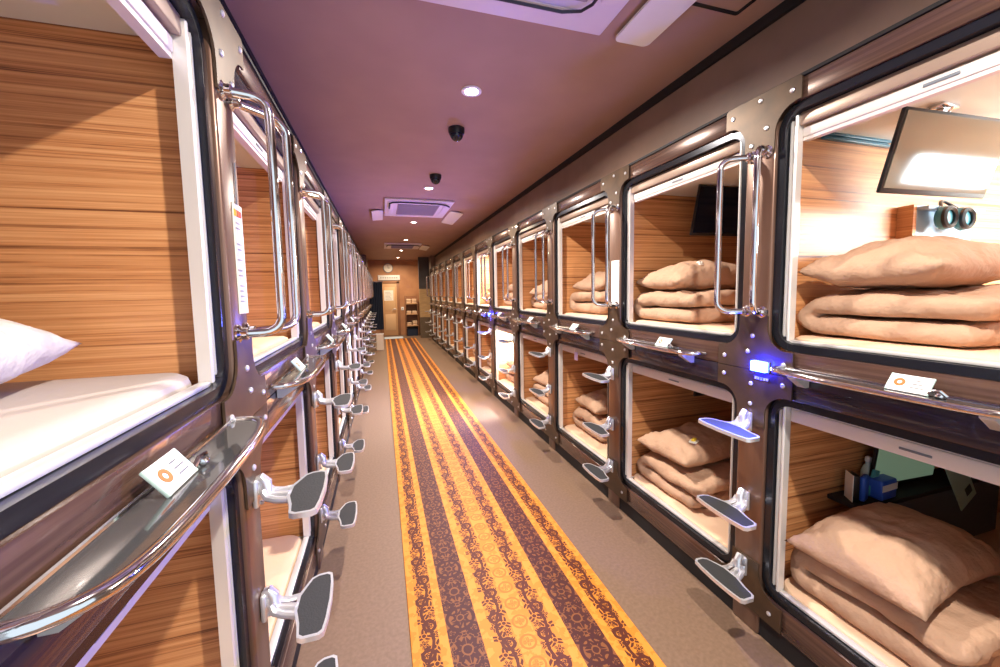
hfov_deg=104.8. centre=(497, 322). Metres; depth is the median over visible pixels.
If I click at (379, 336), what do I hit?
waste bin
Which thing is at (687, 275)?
pillow
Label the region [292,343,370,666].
baseboard
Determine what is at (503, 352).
capsule
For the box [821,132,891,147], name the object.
rail
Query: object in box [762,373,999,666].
capsule
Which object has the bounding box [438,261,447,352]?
ladder
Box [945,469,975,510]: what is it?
leaflet
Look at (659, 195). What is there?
capsule
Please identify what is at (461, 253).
ladder
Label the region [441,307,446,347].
capsule
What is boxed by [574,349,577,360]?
tag
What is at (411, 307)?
shelf unit
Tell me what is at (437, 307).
capsule
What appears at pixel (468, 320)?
capsule
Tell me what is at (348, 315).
capsule
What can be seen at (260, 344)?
mattress
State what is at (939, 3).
trim
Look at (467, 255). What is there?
capsule
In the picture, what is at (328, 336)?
number card
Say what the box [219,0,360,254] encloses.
trim
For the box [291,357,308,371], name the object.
number card
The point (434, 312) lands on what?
ladder
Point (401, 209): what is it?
ceiling vent
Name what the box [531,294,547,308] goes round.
duvet
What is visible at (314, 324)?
mattress
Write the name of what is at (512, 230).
ladder
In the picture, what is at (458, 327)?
capsule
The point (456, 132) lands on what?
dome camera
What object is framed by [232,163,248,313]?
paper notice
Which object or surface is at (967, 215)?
ear cup
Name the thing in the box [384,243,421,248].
air conditioner
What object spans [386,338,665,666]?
carpet
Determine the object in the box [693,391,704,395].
monitor
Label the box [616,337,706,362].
tray
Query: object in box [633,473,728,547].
mattress
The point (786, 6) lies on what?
trim
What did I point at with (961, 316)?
duvet
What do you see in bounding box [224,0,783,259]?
ceiling
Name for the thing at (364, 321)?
ladder
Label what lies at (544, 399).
duvet
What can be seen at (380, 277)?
wall sign
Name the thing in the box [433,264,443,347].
ladder
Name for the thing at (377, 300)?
curtain
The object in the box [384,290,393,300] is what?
notice
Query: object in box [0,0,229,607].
capsule
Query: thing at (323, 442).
capsule
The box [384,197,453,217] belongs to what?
air conditioner
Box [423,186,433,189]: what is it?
recessed light
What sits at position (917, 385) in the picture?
number card
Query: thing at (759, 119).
ladder
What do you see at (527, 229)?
capsule
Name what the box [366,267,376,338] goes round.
ladder
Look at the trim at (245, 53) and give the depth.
1.57 m
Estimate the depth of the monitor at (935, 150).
1.42 m
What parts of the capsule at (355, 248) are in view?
opening frame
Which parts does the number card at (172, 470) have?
card plate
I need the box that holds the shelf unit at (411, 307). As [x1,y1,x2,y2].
[404,296,418,335]
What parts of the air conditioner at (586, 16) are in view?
cord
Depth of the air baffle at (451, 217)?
6.24 m
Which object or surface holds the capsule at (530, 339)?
on the floor
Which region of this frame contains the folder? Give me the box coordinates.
[844,470,859,502]
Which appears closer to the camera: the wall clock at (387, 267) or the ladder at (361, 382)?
the ladder at (361, 382)
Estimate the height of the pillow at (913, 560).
0.195 m
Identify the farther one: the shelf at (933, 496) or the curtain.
the curtain
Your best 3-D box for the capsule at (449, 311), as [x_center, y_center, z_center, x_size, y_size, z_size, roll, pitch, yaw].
[-0.191,0.153,9.616,2.017,1.098,0.970,-2,5,-17]
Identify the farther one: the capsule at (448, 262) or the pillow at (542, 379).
the capsule at (448, 262)
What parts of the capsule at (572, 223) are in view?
guide rail, sill, panel, ceiling panel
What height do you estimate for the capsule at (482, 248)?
1.146 m
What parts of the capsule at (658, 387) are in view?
guide rail, sill, panel, guide rail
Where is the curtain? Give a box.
[370,281,383,329]
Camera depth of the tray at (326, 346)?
2.52 m
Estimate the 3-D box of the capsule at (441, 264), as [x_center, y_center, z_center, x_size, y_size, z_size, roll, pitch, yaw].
[-0.516,-1.043,10.539,2.017,1.146,0.970,-2,5,-17]
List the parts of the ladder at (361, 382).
corner plate, corner plate, corner plate, corner plate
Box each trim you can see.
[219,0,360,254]
[242,44,367,268]
[381,282,400,334]
[430,0,950,268]
[435,0,805,256]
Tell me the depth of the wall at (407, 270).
14.43 m
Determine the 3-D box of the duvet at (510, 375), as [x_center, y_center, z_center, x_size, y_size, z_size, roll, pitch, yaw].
[0.564,0.743,5.623,0.819,0.200,0.595,-2,5,-17]
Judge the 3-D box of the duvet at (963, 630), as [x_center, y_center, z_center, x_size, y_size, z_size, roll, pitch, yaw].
[1.720,1.046,1.544,0.819,0.200,0.595,-2,5,-17]
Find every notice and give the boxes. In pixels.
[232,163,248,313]
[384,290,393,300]
[611,260,618,302]
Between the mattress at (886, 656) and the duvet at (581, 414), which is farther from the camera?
the duvet at (581, 414)
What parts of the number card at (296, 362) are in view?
card plate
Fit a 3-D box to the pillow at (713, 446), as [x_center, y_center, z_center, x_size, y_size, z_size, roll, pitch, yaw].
[1.331,0.787,2.562,0.660,0.205,0.430,-3,5,-19]
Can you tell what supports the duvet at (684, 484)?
on the mattress at (705, 519)
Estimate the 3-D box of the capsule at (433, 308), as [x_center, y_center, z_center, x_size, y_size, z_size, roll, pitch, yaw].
[-1.106,-0.072,12.653,2.017,1.098,0.970,-2,5,-17]
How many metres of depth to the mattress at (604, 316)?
3.26 m
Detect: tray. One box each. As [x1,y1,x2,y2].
[0,416,265,645]
[271,355,325,397]
[318,335,344,354]
[337,325,354,334]
[347,319,359,324]
[354,314,363,318]
[472,311,486,316]
[488,314,507,320]
[512,318,539,327]
[549,325,594,339]
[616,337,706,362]
[770,365,999,430]
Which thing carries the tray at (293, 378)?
attached to the ladder at (346, 516)
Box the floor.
[296,334,793,666]
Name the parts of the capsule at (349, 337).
guide rail, opening frame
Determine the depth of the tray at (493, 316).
5.04 m
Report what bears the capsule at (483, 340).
on the floor
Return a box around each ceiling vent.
[391,245,413,248]
[396,204,438,215]
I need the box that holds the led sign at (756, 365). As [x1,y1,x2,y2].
[750,359,769,381]
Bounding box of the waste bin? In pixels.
[376,333,383,349]
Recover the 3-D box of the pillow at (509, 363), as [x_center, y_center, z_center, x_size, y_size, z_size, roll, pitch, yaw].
[0.486,0.565,5.610,0.660,0.195,0.430,-3,5,-22]
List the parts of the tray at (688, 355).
tray panel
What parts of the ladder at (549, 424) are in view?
corner plate, corner plate, corner plate, corner plate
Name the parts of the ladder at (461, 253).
corner plate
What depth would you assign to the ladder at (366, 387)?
5.17 m
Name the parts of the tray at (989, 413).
tray panel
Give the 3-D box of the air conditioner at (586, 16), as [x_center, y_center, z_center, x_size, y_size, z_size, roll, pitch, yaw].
[0.178,-1.317,1.234,0.950,0.056,1.000,-2,5,-17]
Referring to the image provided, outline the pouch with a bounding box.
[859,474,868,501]
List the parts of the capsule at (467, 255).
guide rail, panel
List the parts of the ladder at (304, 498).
corner plate, corner plate, corner plate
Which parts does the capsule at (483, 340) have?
guide rail, opening frame, panel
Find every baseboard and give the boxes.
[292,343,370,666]
[432,337,818,666]
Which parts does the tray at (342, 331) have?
tray panel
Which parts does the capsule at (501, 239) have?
guide rail, panel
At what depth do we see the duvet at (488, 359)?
6.67 m
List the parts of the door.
panel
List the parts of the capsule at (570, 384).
guide rail, sill, panel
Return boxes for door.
[382,283,397,335]
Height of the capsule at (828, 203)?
1.146 m
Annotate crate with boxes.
[407,327,417,335]
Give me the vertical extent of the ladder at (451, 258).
2.346 m
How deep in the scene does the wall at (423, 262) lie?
13.34 m
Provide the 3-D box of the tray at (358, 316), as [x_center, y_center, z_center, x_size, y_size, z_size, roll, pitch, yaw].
[-2.073,-0.070,5.771,0.119,0.069,0.691,-2,5,-17]
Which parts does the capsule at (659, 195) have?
guide rail, sill, panel, ceiling panel, guide rail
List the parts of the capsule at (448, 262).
panel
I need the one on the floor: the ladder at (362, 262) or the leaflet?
the ladder at (362, 262)
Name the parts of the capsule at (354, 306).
guide rail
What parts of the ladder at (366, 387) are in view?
corner plate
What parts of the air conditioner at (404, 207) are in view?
cord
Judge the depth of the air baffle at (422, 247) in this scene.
10.35 m
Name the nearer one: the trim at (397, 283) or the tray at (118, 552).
the tray at (118, 552)
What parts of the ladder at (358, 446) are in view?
corner plate, corner plate, corner plate, corner plate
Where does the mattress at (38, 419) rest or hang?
in the capsule at (110, 239)
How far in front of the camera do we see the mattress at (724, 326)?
2.18 m
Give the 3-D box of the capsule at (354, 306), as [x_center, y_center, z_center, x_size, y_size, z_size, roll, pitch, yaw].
[-3.091,-0.585,5.358,2.017,1.146,0.970,-2,5,-17]
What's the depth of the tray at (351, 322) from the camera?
4.52 m
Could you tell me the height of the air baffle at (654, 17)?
0.030 m
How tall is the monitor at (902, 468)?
0.466 m
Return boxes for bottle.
[860,456,871,475]
[868,469,879,495]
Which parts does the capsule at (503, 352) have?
guide rail, sill, panel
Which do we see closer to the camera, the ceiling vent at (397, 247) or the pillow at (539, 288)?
the pillow at (539, 288)
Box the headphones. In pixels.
[934,200,975,230]
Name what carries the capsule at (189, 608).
on the floor
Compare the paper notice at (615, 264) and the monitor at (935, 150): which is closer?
the monitor at (935, 150)
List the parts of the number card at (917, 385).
card plate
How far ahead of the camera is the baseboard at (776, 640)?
2.22 m
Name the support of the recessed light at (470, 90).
in the ceiling
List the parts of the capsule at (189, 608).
panel, guide rail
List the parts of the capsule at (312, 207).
panel, sill, guide rail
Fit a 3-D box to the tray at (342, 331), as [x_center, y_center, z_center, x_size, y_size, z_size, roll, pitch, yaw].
[-1.463,0.080,3.746,0.119,0.069,0.691,-2,5,-17]
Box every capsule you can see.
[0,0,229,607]
[0,475,250,666]
[232,54,305,397]
[260,384,317,666]
[304,164,330,352]
[315,350,337,522]
[331,207,343,334]
[336,335,348,452]
[343,227,350,324]
[347,331,354,415]
[350,239,356,316]
[354,323,359,393]
[355,248,359,312]
[358,318,362,378]
[362,317,364,362]
[430,268,434,302]
[432,305,435,337]
[435,265,438,303]
[436,306,440,341]
[440,263,444,305]
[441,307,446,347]
[446,259,452,306]
[447,307,453,353]
[453,255,461,309]
[455,309,462,361]
[463,248,473,311]
[464,311,474,371]
[475,241,489,314]
[477,314,490,384]
[492,229,511,319]
[494,317,513,403]
[516,212,547,325]
[518,323,548,431]
[554,181,609,337]
[555,331,608,466]
[620,346,740,562]
[621,116,746,361]
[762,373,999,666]
[771,0,999,403]
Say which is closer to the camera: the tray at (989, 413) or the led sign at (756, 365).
the tray at (989, 413)
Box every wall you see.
[361,255,367,267]
[368,260,419,335]
[418,257,430,337]
[429,0,938,337]
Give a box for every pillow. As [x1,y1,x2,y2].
[0,319,81,383]
[506,359,513,366]
[530,280,547,295]
[533,370,547,385]
[573,271,604,291]
[574,387,607,414]
[636,259,736,290]
[637,421,730,467]
[784,502,999,621]
[799,235,999,288]
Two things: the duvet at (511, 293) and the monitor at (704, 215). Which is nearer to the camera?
the monitor at (704, 215)
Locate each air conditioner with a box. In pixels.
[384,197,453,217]
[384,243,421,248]
[421,0,628,34]
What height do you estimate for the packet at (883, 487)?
0.090 m
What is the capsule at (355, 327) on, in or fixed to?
on the floor
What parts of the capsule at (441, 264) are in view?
panel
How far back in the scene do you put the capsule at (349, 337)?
5.10 m
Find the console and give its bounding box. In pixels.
[895,205,984,239]
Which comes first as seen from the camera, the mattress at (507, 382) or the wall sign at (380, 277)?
the mattress at (507, 382)
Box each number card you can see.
[139,448,209,497]
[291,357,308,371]
[326,334,335,341]
[569,323,578,330]
[655,337,672,348]
[884,372,948,399]
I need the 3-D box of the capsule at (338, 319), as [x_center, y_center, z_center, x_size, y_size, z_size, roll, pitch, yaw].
[-2.481,-0.435,3.333,2.017,1.146,0.970,-2,5,-17]
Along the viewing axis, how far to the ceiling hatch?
1.69 m
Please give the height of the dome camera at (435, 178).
0.094 m
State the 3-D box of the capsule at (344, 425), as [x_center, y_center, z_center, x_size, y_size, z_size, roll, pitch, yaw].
[-2.461,0.686,3.422,2.017,1.098,0.970,-2,5,-17]
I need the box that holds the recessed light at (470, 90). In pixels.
[461,85,481,96]
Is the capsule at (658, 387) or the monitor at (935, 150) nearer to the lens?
the monitor at (935, 150)
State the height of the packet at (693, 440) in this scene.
0.025 m
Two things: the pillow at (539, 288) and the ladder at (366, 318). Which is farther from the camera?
the ladder at (366, 318)
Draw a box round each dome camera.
[430,173,440,184]
[448,125,464,141]
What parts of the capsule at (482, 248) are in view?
guide rail, panel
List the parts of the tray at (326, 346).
tray panel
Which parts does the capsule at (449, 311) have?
guide rail, panel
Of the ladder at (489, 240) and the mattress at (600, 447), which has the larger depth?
the ladder at (489, 240)
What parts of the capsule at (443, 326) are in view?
guide rail, panel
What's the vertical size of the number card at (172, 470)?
0.052 m
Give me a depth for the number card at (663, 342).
2.16 m
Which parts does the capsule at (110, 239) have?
ceiling panel, panel, sill, guide rail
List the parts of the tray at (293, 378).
tray panel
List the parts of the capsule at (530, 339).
guide rail, sill, panel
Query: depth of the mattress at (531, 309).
4.32 m
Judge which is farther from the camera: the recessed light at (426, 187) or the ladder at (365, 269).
the ladder at (365, 269)
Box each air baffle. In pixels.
[371,210,382,220]
[419,245,428,250]
[441,211,462,224]
[616,0,696,46]
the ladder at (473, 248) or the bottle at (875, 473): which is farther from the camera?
the ladder at (473, 248)
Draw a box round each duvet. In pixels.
[487,358,490,366]
[504,292,512,305]
[506,366,513,381]
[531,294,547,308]
[533,382,547,405]
[570,291,607,313]
[573,406,606,441]
[633,289,735,323]
[637,451,730,508]
[790,546,999,666]
[796,284,999,347]
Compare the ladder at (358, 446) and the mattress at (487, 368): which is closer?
the ladder at (358, 446)
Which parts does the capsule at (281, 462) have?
panel, sill, guide rail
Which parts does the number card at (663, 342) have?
card plate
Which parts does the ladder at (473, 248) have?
corner plate, corner plate, corner plate, corner plate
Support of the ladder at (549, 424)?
on the floor
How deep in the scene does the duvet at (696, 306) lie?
2.24 m
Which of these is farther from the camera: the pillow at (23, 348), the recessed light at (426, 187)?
the recessed light at (426, 187)
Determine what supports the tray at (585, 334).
attached to the ladder at (549, 424)
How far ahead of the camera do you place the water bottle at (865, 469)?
1.81 m
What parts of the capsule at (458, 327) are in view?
guide rail, panel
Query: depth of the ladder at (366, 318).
9.24 m
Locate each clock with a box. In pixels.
[383,263,392,272]
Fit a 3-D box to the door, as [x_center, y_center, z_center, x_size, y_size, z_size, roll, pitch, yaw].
[-3.998,-0.480,14.300,0.510,1.925,0.113,-2,5,-17]
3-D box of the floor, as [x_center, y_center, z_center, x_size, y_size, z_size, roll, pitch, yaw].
[-1.392,1.068,6.832,6.350,0.060,16.100,-2,5,-17]
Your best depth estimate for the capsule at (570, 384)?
3.67 m
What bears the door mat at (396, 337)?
on the floor
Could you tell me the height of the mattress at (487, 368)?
0.036 m
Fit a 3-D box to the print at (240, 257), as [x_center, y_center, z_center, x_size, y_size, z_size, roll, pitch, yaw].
[-0.753,-0.175,1.127,0.001,0.229,0.054,-2,5,-17]
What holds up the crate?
on the floor
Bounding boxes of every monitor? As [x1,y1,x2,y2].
[690,184,738,235]
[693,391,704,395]
[869,447,934,482]
[876,101,999,198]
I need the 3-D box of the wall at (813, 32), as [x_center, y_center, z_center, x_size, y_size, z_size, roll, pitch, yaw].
[-0.345,-0.397,7.039,0.210,2.790,16.100,-2,5,-17]
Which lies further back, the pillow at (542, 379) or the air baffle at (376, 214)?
the air baffle at (376, 214)
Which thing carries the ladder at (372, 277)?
on the floor
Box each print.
[236,222,245,301]
[612,269,616,299]
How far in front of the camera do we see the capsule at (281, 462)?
2.07 m
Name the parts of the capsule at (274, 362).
ceiling panel, panel, sill, guide rail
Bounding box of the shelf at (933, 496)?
[827,468,998,535]
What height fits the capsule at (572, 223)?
1.146 m
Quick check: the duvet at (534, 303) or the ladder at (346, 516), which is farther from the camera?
the duvet at (534, 303)
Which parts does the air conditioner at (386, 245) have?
cord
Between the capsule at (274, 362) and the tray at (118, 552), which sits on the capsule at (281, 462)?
the capsule at (274, 362)
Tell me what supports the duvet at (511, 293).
on the mattress
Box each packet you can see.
[689,437,698,443]
[868,474,897,500]
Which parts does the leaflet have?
printed panel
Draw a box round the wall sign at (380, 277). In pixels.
[378,275,399,279]
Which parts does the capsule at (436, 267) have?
panel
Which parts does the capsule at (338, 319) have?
guide rail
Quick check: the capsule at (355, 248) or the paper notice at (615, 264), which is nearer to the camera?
the paper notice at (615, 264)
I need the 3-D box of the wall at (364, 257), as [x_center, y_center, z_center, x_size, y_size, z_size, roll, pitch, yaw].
[-2.493,-0.308,6.398,0.215,2.790,16.100,-2,5,-17]
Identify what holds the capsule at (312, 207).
on the capsule at (323, 442)
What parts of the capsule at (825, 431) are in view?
guide rail, sill, panel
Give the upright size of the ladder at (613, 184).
2.346 m
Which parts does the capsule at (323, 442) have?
panel, guide rail, opening frame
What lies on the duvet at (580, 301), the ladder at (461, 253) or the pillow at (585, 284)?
the pillow at (585, 284)
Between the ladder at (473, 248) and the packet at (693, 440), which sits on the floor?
the ladder at (473, 248)
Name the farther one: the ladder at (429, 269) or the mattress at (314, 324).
the ladder at (429, 269)
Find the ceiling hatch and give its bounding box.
[692,0,755,15]
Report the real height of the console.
0.230 m
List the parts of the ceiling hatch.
hatch panel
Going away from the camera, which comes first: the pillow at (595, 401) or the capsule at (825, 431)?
the capsule at (825, 431)
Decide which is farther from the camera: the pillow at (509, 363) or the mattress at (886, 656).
the pillow at (509, 363)
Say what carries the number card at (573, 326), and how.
on the tray at (585, 334)
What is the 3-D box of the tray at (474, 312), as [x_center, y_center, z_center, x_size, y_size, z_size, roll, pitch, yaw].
[-0.331,-0.142,6.290,0.119,0.069,0.691,-2,5,-17]
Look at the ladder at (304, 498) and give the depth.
1.11 m
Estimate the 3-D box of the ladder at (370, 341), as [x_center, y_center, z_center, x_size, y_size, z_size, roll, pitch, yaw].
[-3.425,-0.376,10.267,0.285,2.346,0.350,-2,5,-17]
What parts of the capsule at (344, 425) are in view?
panel, sill, guide rail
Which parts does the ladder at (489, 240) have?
corner plate, corner plate, corner plate, corner plate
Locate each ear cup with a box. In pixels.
[934,205,958,229]
[954,207,975,230]
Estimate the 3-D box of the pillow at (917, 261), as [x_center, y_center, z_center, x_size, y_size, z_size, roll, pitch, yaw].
[1.601,-0.229,1.479,0.660,0.205,0.430,-3,5,-18]
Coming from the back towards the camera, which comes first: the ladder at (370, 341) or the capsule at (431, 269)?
the capsule at (431, 269)
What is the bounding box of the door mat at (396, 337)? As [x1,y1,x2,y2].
[384,336,403,338]
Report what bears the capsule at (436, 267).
on the capsule at (437, 307)
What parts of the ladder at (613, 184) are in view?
corner plate, corner plate, corner plate, corner plate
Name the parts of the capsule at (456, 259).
panel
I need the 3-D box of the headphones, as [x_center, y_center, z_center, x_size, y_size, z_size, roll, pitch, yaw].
[2.058,-0.491,1.750,0.238,0.146,0.075,-2,5,-17]
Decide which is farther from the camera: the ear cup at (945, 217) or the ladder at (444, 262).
the ladder at (444, 262)
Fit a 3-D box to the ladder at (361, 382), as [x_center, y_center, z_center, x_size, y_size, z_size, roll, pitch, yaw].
[-1.595,0.074,4.193,0.285,2.346,0.350,-2,5,-17]
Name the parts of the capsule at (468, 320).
guide rail, panel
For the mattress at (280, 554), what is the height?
0.036 m
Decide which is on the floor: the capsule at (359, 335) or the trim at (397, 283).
the capsule at (359, 335)
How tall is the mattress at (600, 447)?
0.036 m
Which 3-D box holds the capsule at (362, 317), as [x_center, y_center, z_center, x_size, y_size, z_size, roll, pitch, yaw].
[-3.681,0.386,7.472,2.017,1.098,0.970,-2,5,-17]
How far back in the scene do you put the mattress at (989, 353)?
1.27 m
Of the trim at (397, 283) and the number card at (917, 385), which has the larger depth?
the trim at (397, 283)
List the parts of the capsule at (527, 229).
guide rail, sill, panel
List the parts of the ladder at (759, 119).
corner plate, corner plate, corner plate, corner plate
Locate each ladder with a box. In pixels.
[197,0,337,666]
[282,135,356,568]
[316,190,364,481]
[336,217,368,436]
[347,232,370,404]
[353,243,372,389]
[357,251,373,375]
[361,257,374,358]
[363,261,375,358]
[365,264,376,351]
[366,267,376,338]
[369,277,376,335]
[425,269,433,339]
[428,267,438,342]
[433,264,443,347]
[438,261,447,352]
[445,257,457,360]
[453,252,467,368]
[463,245,477,379]
[477,236,495,394]
[498,223,519,416]
[529,202,558,449]
[582,165,629,507]
[695,74,803,633]
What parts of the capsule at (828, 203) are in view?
guide rail, panel, sill, ceiling panel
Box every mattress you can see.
[0,373,191,477]
[252,336,287,355]
[262,535,300,642]
[312,322,319,326]
[482,366,490,372]
[500,379,513,389]
[525,308,546,311]
[525,396,547,414]
[565,312,607,318]
[565,424,606,458]
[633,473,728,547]
[636,319,734,332]
[784,512,999,666]
[794,334,999,361]
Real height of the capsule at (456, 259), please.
1.146 m
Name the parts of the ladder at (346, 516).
corner plate, corner plate, corner plate, corner plate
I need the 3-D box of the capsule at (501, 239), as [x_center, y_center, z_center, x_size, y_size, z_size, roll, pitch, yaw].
[1.009,-0.668,5.477,2.017,1.146,0.970,-2,5,-17]
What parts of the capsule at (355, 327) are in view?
guide rail, opening frame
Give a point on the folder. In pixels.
(852, 480)
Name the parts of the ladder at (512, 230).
corner plate, corner plate, corner plate, corner plate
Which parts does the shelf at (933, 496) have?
shelf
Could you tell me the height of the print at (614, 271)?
0.244 m
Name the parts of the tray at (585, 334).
tray panel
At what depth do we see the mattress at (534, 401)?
4.43 m
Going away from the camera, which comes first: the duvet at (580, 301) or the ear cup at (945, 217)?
the ear cup at (945, 217)
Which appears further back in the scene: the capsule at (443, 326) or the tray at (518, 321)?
the capsule at (443, 326)
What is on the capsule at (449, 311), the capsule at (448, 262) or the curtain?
the capsule at (448, 262)

